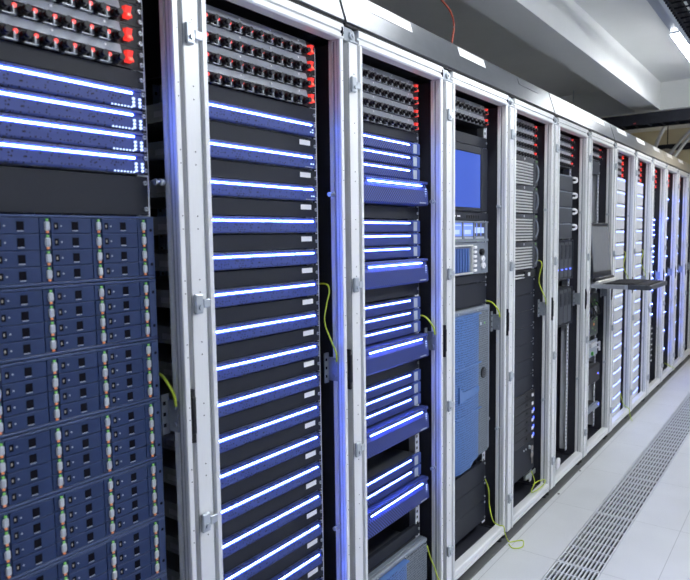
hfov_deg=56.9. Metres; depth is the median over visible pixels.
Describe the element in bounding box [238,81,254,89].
socket
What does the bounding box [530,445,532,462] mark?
bunch
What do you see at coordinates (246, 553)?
blank panel
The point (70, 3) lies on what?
socket
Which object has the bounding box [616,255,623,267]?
server
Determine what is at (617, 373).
server
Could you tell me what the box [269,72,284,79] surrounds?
socket
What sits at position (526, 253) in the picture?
storage unit
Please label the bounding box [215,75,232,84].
socket
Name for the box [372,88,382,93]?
socket
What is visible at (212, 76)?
socket
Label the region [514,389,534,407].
switch
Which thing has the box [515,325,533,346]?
blank panel
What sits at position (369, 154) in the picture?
server
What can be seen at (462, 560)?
rack
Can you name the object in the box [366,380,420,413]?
server
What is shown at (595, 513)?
floor grate
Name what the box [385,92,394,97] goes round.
socket
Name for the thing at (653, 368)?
rack
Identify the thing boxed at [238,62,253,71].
socket
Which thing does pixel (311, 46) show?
rocker switch
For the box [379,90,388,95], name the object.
socket
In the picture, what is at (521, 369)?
blank panel
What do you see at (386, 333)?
server
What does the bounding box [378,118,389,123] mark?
socket
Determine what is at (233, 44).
socket
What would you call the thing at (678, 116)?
cable tray
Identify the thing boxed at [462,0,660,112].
ceiling beam
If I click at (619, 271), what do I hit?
server
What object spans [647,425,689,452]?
floor grate
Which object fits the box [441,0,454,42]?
cable
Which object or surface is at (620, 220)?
server
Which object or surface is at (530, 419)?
switch
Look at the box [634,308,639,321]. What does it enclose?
server
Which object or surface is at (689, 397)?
floor grate
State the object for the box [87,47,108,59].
socket
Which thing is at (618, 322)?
server
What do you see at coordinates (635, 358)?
server
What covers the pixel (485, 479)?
earth wire
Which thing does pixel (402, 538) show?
blank panel
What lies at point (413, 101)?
socket
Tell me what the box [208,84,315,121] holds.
blank panel
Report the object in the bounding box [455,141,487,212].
monitor
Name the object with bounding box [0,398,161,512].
unit
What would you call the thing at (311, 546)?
blank panel
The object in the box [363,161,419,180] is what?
server
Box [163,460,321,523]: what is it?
server
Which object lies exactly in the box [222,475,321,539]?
blank panel
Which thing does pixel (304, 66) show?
socket
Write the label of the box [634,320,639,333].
server
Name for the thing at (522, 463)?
unit
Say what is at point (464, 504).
blank panel
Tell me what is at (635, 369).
server
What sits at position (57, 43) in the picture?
socket
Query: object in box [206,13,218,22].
socket
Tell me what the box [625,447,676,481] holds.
floor grate
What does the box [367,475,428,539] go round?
server
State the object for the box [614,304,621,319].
server
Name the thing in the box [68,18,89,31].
socket
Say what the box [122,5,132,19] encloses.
rocker switch
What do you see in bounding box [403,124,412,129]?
socket
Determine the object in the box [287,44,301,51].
socket
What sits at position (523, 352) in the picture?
blank panel
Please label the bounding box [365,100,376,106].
socket
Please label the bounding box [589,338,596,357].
switch
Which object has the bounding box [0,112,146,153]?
server
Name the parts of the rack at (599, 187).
panel, roof panel, post, mounting rail, panel, power strip, rail, power strip, rail, post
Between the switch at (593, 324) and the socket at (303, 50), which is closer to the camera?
the socket at (303, 50)
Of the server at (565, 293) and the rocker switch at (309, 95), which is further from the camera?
the server at (565, 293)
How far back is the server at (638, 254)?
5.09 m
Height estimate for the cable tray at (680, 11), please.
0.280 m
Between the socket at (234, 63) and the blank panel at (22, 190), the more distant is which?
the socket at (234, 63)
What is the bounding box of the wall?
[630,128,689,163]
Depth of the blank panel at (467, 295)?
2.71 m
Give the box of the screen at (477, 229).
[475,227,483,232]
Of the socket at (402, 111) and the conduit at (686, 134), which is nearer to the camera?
the socket at (402, 111)
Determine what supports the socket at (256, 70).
attached to the rack at (288, 17)
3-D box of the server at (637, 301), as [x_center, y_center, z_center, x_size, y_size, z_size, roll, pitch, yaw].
[2.039,0.108,5.249,0.661,0.090,0.482,3,6,36]
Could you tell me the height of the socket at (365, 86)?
0.020 m
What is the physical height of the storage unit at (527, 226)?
0.136 m
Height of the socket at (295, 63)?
0.020 m
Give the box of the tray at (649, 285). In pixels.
[628,280,666,290]
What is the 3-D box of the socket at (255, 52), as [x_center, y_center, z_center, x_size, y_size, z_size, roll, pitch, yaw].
[-0.223,-0.602,1.603,0.029,0.020,0.032,3,6,36]
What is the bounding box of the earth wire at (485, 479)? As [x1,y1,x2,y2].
[485,479,523,548]
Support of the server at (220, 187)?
in the rack at (288, 17)
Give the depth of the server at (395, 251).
2.18 m
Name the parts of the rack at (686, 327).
post, rail, panel, post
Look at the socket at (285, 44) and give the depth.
1.69 m
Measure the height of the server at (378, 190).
0.087 m
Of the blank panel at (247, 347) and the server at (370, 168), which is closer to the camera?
the blank panel at (247, 347)
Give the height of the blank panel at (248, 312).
0.042 m
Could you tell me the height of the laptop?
0.397 m
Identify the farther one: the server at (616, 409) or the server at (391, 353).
the server at (616, 409)
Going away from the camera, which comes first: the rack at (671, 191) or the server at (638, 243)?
the server at (638, 243)
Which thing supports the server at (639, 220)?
in the rack at (637, 402)
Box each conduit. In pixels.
[654,126,667,146]
[668,129,689,154]
[673,135,689,156]
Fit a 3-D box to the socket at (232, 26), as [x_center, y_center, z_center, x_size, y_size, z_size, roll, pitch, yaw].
[-0.268,-0.640,1.539,0.029,0.020,0.032,3,6,36]
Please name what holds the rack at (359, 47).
on the floor
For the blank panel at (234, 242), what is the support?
attached to the rack at (288, 17)
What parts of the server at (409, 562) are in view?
blue panel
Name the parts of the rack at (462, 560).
roof panel, post, power strip, power strip, panel, panel, rail, rail, mounting rail, post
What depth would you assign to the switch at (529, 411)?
3.25 m
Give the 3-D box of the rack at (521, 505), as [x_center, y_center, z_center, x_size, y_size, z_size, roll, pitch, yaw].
[0.504,0.118,3.384,1.025,2.018,0.612,3,6,36]
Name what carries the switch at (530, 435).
in the rack at (521, 505)
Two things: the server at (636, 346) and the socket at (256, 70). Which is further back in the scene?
the server at (636, 346)
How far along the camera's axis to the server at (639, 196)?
5.06 m
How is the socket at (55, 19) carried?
attached to the rack at (176, 413)
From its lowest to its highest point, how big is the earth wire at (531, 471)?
0.092 m
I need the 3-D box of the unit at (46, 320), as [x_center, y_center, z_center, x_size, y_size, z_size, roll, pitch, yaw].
[-0.785,0.048,1.347,0.566,0.130,0.505,3,6,36]
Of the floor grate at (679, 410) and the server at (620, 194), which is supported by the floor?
the floor grate at (679, 410)
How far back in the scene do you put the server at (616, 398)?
4.69 m
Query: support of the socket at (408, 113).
attached to the rack at (359, 47)
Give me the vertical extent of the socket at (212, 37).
0.020 m
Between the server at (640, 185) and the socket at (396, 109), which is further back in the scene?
the server at (640, 185)
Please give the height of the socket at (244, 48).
0.020 m
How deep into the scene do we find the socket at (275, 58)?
1.66 m
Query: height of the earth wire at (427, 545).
0.232 m
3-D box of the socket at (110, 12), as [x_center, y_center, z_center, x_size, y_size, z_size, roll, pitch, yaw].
[-0.462,-0.556,1.268,0.029,0.020,0.032,3,6,36]
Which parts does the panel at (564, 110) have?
name plate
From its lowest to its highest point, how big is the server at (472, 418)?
0.660 m
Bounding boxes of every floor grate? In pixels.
[542,561,600,579]
[550,397,689,579]
[557,512,633,572]
[595,475,657,520]
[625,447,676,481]
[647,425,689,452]
[664,407,689,428]
[678,392,689,407]
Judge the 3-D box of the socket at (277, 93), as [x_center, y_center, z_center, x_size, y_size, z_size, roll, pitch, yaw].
[-0.178,-0.518,1.670,0.029,0.020,0.032,3,6,36]
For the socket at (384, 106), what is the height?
0.020 m
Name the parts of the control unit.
knob, knob, knob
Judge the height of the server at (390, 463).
0.043 m
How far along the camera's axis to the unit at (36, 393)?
1.24 m
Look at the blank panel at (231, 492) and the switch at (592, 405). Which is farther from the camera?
the switch at (592, 405)
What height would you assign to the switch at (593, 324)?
0.118 m
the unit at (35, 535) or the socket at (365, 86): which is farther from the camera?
the socket at (365, 86)
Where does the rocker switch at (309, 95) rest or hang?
attached to the rack at (288, 17)
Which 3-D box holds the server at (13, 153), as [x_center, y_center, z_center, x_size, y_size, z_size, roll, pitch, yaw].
[-0.818,-0.260,1.340,0.639,0.043,0.512,3,6,36]
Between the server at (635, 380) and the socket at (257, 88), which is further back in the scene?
the server at (635, 380)
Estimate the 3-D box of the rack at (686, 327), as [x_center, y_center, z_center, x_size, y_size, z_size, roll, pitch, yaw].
[3.357,-0.247,7.227,1.025,2.018,0.612,3,6,36]
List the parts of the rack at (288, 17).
panel, rail, post, roof panel, panel, power strip, power strip, power strip, power strip, rail, mounting rail, post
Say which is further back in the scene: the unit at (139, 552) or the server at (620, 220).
the server at (620, 220)
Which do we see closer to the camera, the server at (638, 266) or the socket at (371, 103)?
the socket at (371, 103)
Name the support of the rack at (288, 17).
on the floor
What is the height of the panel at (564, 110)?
0.122 m
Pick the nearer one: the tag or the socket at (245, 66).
the socket at (245, 66)
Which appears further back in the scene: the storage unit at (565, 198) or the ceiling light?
the ceiling light
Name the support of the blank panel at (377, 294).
attached to the rack at (359, 47)
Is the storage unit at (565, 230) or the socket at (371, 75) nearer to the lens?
the socket at (371, 75)
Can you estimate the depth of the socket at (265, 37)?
1.63 m
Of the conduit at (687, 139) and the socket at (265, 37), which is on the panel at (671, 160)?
the conduit at (687, 139)
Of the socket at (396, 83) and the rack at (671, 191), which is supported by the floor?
the rack at (671, 191)
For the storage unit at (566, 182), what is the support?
in the rack at (567, 341)
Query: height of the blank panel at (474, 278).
0.036 m
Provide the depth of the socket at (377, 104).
2.06 m
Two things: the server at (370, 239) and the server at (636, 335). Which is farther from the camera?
the server at (636, 335)
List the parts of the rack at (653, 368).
post, mounting rail, rail, panel, rail, post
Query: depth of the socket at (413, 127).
2.24 m
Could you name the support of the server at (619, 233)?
in the rack at (616, 422)
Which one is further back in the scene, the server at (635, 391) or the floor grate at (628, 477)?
the server at (635, 391)
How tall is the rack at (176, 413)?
2.018 m
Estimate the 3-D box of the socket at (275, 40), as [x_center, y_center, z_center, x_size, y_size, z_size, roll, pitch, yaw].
[-0.179,-0.652,1.659,0.029,0.020,0.032,3,6,36]
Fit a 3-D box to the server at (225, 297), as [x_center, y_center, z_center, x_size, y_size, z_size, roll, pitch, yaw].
[-0.467,-0.002,1.853,0.634,0.043,0.482,3,6,36]
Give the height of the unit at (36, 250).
0.130 m
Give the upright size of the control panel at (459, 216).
0.033 m
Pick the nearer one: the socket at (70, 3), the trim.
the socket at (70, 3)
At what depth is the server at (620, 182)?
4.55 m
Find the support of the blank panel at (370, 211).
attached to the rack at (359, 47)
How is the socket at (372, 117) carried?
attached to the rack at (359, 47)
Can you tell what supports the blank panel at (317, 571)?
attached to the rack at (288, 17)
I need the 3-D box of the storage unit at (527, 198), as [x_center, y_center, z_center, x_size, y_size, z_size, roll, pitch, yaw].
[0.598,-0.453,3.267,0.651,0.136,0.482,3,6,36]
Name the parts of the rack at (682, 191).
post, rail, panel, post, rail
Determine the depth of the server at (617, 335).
4.64 m
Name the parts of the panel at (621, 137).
name plate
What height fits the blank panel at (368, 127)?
0.032 m
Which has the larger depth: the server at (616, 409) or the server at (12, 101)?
the server at (616, 409)
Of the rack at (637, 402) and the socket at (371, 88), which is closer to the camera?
the socket at (371, 88)
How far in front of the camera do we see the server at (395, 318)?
2.19 m
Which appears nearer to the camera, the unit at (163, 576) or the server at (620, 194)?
the unit at (163, 576)
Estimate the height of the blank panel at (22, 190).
0.081 m
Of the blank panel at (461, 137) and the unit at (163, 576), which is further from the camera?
the blank panel at (461, 137)
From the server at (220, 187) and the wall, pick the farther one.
the wall
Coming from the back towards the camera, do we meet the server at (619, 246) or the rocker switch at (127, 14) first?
the server at (619, 246)
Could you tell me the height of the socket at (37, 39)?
0.020 m
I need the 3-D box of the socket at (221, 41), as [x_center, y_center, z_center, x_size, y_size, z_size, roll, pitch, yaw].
[-0.290,-0.594,1.513,0.029,0.020,0.032,3,6,36]
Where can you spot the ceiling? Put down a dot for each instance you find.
(635, 25)
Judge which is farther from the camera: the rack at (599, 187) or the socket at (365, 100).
the rack at (599, 187)
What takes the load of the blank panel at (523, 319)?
attached to the rack at (521, 505)
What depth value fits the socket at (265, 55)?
1.63 m
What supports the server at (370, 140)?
in the rack at (359, 47)
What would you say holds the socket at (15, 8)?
attached to the rack at (176, 413)
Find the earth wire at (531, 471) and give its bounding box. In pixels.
[531,471,545,492]
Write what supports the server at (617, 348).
in the rack at (616, 422)
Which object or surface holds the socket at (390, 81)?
attached to the rack at (359, 47)
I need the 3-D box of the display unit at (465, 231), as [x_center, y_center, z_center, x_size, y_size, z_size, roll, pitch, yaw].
[0.326,-0.248,2.740,0.415,0.088,0.482,3,6,36]
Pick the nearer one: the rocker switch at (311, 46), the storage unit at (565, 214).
the rocker switch at (311, 46)
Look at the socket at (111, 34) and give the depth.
1.27 m
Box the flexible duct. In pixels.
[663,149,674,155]
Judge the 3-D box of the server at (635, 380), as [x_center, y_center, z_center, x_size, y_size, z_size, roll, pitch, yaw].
[2.048,0.753,5.303,0.661,0.090,0.482,3,6,36]
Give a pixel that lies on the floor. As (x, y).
(656, 546)
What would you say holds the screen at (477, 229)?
on the display unit at (465, 231)
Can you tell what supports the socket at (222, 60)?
attached to the rack at (288, 17)
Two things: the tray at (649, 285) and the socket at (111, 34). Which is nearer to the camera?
the socket at (111, 34)
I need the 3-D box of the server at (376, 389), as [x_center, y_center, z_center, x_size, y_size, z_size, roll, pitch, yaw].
[-0.113,0.320,2.369,0.634,0.043,0.481,3,6,36]
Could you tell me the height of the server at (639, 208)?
0.090 m
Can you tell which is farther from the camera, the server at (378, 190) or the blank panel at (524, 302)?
the blank panel at (524, 302)
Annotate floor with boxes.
[471,350,689,579]
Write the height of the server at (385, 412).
0.043 m
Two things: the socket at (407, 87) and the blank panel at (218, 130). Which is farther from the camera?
the socket at (407, 87)
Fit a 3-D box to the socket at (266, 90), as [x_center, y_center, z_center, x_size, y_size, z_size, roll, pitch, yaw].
[-0.200,-0.515,1.640,0.029,0.020,0.032,3,6,36]
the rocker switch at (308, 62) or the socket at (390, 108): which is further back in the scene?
the socket at (390, 108)
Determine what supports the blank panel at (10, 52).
attached to the rack at (176, 413)
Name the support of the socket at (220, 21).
attached to the rack at (288, 17)
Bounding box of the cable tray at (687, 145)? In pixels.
[657,126,689,149]
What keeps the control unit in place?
in the rack at (462, 560)
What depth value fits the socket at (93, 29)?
1.24 m
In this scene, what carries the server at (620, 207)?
in the rack at (616, 422)
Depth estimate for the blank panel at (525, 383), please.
3.25 m
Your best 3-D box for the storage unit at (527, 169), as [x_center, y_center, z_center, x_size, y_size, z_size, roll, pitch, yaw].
[0.597,-0.591,3.256,0.651,0.136,0.482,3,6,36]
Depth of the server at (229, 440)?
1.68 m
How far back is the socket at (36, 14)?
1.15 m
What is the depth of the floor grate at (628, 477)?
3.42 m
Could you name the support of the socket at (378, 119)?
attached to the rack at (359, 47)
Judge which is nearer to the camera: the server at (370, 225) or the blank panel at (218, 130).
the blank panel at (218, 130)
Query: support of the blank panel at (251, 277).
attached to the rack at (288, 17)
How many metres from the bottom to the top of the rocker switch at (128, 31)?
0.024 m
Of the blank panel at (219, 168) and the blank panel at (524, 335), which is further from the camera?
the blank panel at (524, 335)
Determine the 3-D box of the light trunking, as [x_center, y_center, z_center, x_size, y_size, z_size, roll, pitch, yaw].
[1.579,-1.726,3.416,0.056,0.140,2.150,3,6,36]
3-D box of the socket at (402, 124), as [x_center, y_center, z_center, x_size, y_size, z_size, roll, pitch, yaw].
[0.194,-0.568,2.186,0.029,0.020,0.032,3,6,36]
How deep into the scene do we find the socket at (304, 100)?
1.76 m
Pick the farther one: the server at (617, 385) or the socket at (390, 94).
the server at (617, 385)
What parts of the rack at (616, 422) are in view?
roof panel, post, power strip, rail, panel, rail, post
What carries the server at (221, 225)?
in the rack at (288, 17)
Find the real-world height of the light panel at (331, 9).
0.122 m
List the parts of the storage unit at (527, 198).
handle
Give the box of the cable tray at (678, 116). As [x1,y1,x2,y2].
[573,90,689,129]
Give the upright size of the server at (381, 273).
0.087 m
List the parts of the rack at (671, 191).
post, rail, panel, rail, post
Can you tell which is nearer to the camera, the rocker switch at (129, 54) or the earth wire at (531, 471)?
the rocker switch at (129, 54)
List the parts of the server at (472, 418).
blue panel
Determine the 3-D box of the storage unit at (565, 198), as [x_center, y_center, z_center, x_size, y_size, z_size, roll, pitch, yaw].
[0.963,-0.525,3.750,0.659,0.088,0.498,3,6,36]
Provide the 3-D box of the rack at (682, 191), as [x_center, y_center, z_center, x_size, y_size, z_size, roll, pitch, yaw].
[3.000,-0.201,6.747,1.025,2.018,0.612,3,6,36]
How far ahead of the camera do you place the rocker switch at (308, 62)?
1.78 m
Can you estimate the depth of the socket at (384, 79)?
2.08 m
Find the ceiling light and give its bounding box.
[670,26,689,60]
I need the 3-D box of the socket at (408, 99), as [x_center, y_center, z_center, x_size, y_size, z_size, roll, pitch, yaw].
[0.215,-0.661,2.208,0.029,0.020,0.032,3,6,36]
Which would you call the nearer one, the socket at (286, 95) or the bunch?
the socket at (286, 95)
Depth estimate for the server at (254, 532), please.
1.70 m
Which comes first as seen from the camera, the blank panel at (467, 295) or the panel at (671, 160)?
the blank panel at (467, 295)
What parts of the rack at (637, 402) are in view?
post, rail, panel, rail, post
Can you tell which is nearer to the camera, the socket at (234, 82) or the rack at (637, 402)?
the socket at (234, 82)
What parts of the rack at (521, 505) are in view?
roof panel, panel, post, power strip, power strip, power strip, power strip, mounting rail, slide bracket, rail, panel, rail, post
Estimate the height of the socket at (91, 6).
0.020 m
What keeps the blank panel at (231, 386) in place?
attached to the rack at (288, 17)
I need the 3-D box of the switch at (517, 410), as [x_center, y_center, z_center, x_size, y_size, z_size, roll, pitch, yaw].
[0.695,0.596,3.295,0.416,0.042,0.482,3,6,36]
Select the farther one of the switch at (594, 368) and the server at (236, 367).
the switch at (594, 368)
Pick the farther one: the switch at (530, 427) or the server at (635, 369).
the server at (635, 369)
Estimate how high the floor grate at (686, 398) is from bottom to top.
0.006 m
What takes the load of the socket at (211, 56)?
attached to the rack at (288, 17)
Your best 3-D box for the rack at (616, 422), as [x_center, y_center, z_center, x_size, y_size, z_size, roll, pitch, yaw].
[1.574,-0.019,4.825,1.025,2.018,0.612,3,6,36]
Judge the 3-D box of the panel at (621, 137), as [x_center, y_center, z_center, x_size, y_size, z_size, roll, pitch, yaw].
[2.119,-1.122,5.075,0.500,0.122,1.792,3,6,36]
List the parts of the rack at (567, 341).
panel, roof panel, post, mounting rail, plate, plate, power strip, power strip, power strip, power strip, panel, rail, rail, post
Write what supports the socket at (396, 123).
attached to the rack at (359, 47)
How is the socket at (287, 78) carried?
attached to the rack at (288, 17)
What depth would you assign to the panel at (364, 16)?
2.26 m
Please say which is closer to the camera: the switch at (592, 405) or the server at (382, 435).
the server at (382, 435)
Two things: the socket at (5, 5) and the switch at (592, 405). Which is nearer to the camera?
the socket at (5, 5)
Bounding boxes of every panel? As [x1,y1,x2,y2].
[0,40,143,89]
[0,166,148,214]
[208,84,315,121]
[209,120,315,153]
[210,159,316,185]
[212,197,316,216]
[213,234,317,251]
[214,265,317,289]
[215,295,318,325]
[216,326,318,362]
[217,356,319,398]
[218,386,319,434]
[220,416,320,469]
[221,445,321,504]
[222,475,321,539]
[223,503,321,573]
[247,532,322,579]
[289,0,343,23]
[297,561,322,579]
[339,0,554,114]
[363,121,417,142]
[364,205,418,218]
[365,283,418,302]
[366,359,418,385]
[368,523,419,571]
[455,130,486,148]
[455,212,487,220]
[455,273,486,285]
[455,282,486,309]
[455,460,485,500]
[455,480,485,521]
[455,499,484,543]
[514,341,533,364]
[514,357,533,380]
[514,373,532,397]
[515,277,534,295]
[515,293,533,312]
[515,309,533,329]
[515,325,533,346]
[548,92,614,140]
[592,161,599,174]
[610,124,666,163]
[663,151,689,173]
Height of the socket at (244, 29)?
0.020 m
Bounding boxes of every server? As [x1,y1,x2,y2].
[0,61,145,111]
[0,87,146,132]
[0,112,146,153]
[0,138,147,174]
[126,139,315,179]
[130,275,318,307]
[146,99,315,142]
[149,177,316,208]
[153,216,316,235]
[154,249,317,270]
[155,305,318,344]
[158,341,319,381]
[159,371,319,417]
[161,401,320,452]
[162,430,320,488]
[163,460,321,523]
[164,489,321,558]
[166,518,322,579]
[270,546,322,579]
[363,132,419,155]
[363,146,419,168]
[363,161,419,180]
[364,174,427,206]
[364,219,419,232]
[364,233,419,246]
[364,245,419,259]
[365,258,428,289]
[365,296,419,317]
[365,308,419,331]
[365,320,419,345]
[365,333,428,375]
[366,368,420,399]
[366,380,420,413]
[366,392,420,426]
[366,405,428,458]
[367,447,420,493]
[367,463,420,506]
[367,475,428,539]
[368,528,427,579]
[455,304,489,476]
[612,390,620,407]
[612,402,619,416]
[613,354,620,370]
[613,365,620,383]
[613,378,620,395]
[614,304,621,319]
[614,317,621,332]
[614,329,621,345]
[614,341,621,357]
[615,267,622,279]
[615,289,622,293]
[615,292,622,306]
[616,217,623,228]
[616,230,623,241]
[616,242,623,254]
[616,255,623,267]
[617,177,624,190]
[617,190,624,203]
[617,204,624,216]
[632,386,637,398]
[633,342,638,356]
[633,353,638,367]
[633,364,638,378]
[633,375,637,389]
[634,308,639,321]
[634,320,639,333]
[634,331,639,344]
[635,264,640,275]
[635,290,640,298]
[635,297,639,309]
[636,229,641,240]
[636,241,641,251]
[636,252,641,263]
[637,182,642,194]
[637,194,642,205]
[637,206,642,217]
[637,218,641,228]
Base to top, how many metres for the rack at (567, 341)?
2.018 m
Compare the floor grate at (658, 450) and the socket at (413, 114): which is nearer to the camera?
the socket at (413, 114)
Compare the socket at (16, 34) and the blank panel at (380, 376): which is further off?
the blank panel at (380, 376)
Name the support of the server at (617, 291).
in the rack at (616, 422)
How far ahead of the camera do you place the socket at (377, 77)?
2.05 m
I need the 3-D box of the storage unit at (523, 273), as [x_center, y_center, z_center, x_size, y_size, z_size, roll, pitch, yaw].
[0.691,-0.082,3.234,0.428,0.040,0.482,3,6,36]
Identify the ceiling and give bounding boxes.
[368,0,689,133]
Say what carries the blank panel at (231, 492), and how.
attached to the rack at (288, 17)
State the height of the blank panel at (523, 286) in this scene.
0.083 m
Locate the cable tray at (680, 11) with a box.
[663,0,689,39]
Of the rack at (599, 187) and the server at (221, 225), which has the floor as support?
the rack at (599, 187)
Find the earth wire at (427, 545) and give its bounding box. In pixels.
[427,545,438,579]
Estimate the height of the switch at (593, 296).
0.086 m
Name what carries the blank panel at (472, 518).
attached to the rack at (462, 560)
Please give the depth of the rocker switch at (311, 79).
1.79 m
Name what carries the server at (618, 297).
in the rack at (616, 422)
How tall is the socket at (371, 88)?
0.020 m
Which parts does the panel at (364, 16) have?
name plate, name plate, name plate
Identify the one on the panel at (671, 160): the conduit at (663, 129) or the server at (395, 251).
the conduit at (663, 129)
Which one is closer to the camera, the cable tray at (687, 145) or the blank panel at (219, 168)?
the blank panel at (219, 168)
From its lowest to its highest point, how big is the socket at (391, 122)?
0.020 m
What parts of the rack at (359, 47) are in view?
roof panel, post, power strip, power strip, power strip, power strip, rail, panel, mounting rail, post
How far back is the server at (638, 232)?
5.07 m
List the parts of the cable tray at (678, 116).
rail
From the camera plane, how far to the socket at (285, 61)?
1.69 m
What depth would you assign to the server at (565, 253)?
3.67 m
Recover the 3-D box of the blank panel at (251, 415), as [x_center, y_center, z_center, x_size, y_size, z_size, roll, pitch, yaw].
[-0.222,0.324,1.702,0.020,0.042,0.482,3,6,36]
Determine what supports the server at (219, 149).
in the rack at (288, 17)
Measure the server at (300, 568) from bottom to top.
0.043 m
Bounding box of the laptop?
[590,223,666,290]
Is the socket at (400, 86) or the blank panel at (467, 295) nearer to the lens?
the socket at (400, 86)
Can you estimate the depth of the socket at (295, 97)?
1.73 m
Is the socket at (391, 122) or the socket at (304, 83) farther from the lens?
the socket at (391, 122)
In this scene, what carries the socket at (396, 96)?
attached to the rack at (359, 47)
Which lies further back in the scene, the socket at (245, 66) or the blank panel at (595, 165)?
the blank panel at (595, 165)
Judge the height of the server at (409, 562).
0.174 m
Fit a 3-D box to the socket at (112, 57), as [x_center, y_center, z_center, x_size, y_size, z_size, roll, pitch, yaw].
[-0.460,-0.468,1.275,0.029,0.020,0.032,3,6,36]
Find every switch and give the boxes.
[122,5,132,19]
[123,27,132,41]
[124,50,133,63]
[307,45,313,54]
[307,61,314,70]
[307,77,314,86]
[308,94,314,103]
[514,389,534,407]
[514,397,533,416]
[514,405,533,425]
[514,413,533,433]
[514,422,533,442]
[514,430,533,451]
[588,361,599,385]
[588,400,598,413]
[589,316,597,336]
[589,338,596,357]
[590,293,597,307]
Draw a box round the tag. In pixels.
[556,457,559,469]
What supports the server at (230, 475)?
in the rack at (288, 17)
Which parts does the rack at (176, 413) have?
plate, power strip, power strip, plate, power strip, power strip, mounting rail, post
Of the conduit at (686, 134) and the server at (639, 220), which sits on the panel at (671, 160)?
the conduit at (686, 134)
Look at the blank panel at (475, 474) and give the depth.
2.78 m
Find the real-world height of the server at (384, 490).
0.043 m
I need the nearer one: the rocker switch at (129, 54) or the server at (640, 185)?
the rocker switch at (129, 54)
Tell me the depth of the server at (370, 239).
2.17 m
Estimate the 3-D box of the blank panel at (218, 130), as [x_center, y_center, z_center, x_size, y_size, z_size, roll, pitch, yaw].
[-0.232,-0.393,1.641,0.020,0.042,0.482,3,6,36]
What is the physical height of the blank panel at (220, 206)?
0.042 m
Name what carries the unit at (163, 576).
in the rack at (176, 413)
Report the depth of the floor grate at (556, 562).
2.67 m
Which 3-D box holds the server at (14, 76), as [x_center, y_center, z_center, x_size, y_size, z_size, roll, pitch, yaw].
[-0.820,-0.392,1.329,0.639,0.043,0.512,3,6,36]
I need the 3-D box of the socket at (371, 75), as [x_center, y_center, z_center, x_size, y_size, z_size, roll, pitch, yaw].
[0.081,-0.686,2.025,0.029,0.020,0.032,3,6,36]
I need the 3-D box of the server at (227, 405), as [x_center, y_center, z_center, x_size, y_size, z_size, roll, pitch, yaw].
[-0.463,0.267,1.875,0.634,0.043,0.482,3,6,36]
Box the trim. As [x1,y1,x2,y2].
[559,79,689,117]
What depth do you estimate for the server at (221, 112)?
1.62 m
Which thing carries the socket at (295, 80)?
attached to the rack at (288, 17)
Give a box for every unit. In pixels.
[0,214,154,288]
[0,278,157,363]
[0,339,159,438]
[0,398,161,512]
[0,457,164,579]
[15,515,166,579]
[151,572,166,579]
[455,221,487,242]
[455,242,487,276]
[513,438,533,483]
[515,214,538,241]
[515,242,537,269]
[515,268,535,279]
[516,155,538,186]
[516,184,538,213]
[559,174,577,191]
[559,190,577,207]
[559,207,577,222]
[559,223,576,238]
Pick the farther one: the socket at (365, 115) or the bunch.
the bunch
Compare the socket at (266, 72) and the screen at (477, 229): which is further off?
the screen at (477, 229)
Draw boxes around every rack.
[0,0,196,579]
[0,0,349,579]
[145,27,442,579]
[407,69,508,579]
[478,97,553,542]
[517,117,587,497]
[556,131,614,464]
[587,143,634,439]
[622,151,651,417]
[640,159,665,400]
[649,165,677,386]
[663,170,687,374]
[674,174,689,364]
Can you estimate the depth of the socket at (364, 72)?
1.99 m
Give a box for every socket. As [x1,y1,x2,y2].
[0,0,10,10]
[0,24,11,36]
[8,1,32,15]
[9,27,33,41]
[29,7,52,21]
[30,32,53,46]
[49,13,71,26]
[50,37,72,50]
[67,0,88,7]
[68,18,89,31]
[69,42,91,54]
[85,0,106,13]
[86,23,107,36]
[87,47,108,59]
[102,6,123,18]
[103,28,124,41]
[104,51,124,63]
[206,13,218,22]
[206,32,219,42]
[207,52,219,61]
[208,72,220,81]
[214,17,230,26]
[214,37,231,45]
[215,56,231,65]
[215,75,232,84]
[225,22,241,30]
[226,40,242,49]
[227,59,242,68]
[227,78,243,87]
[237,25,252,34]
[237,44,253,52]
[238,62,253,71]
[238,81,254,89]
[248,29,263,38]
[248,48,263,56]
[249,66,264,74]
[249,84,264,92]
[258,33,273,41]
[259,51,273,59]
[259,69,274,76]
[259,87,274,94]
[268,37,283,44]
[269,54,283,62]
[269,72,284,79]
[269,89,284,97]
[278,40,292,48]
[278,57,293,65]
[279,74,293,82]
[279,92,293,99]
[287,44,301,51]
[288,60,302,67]
[288,77,302,84]
[288,94,302,101]
[296,47,310,54]
[297,63,310,70]
[297,80,311,87]
[297,96,311,104]
[362,70,369,75]
[363,84,369,89]
[363,98,369,104]
[363,113,370,118]
[365,72,376,78]
[365,86,376,91]
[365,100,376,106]
[366,114,376,120]
[371,74,382,80]
[371,102,382,107]
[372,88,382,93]
[372,116,382,122]
[378,77,388,82]
[378,104,389,109]
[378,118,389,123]
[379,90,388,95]
[384,79,394,84]
[384,106,395,111]
[384,119,395,125]
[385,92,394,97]
[390,81,400,86]
[390,94,400,99]
[390,107,400,112]
[390,121,400,126]
[396,83,406,88]
[396,96,406,101]
[396,109,406,114]
[396,122,406,127]
[402,85,411,90]
[402,97,412,102]
[402,111,412,116]
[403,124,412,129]
[407,87,417,92]
[407,112,417,117]
[407,125,417,130]
[408,99,417,104]
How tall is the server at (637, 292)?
0.090 m
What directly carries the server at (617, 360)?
in the rack at (616, 422)
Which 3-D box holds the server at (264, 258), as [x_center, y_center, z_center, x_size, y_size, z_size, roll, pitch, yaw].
[-0.468,-0.092,1.845,0.634,0.043,0.482,3,6,36]
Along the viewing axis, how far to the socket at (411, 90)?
2.23 m
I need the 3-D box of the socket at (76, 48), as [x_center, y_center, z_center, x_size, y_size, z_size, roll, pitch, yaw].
[-0.505,-0.462,1.215,0.029,0.020,0.032,3,6,36]

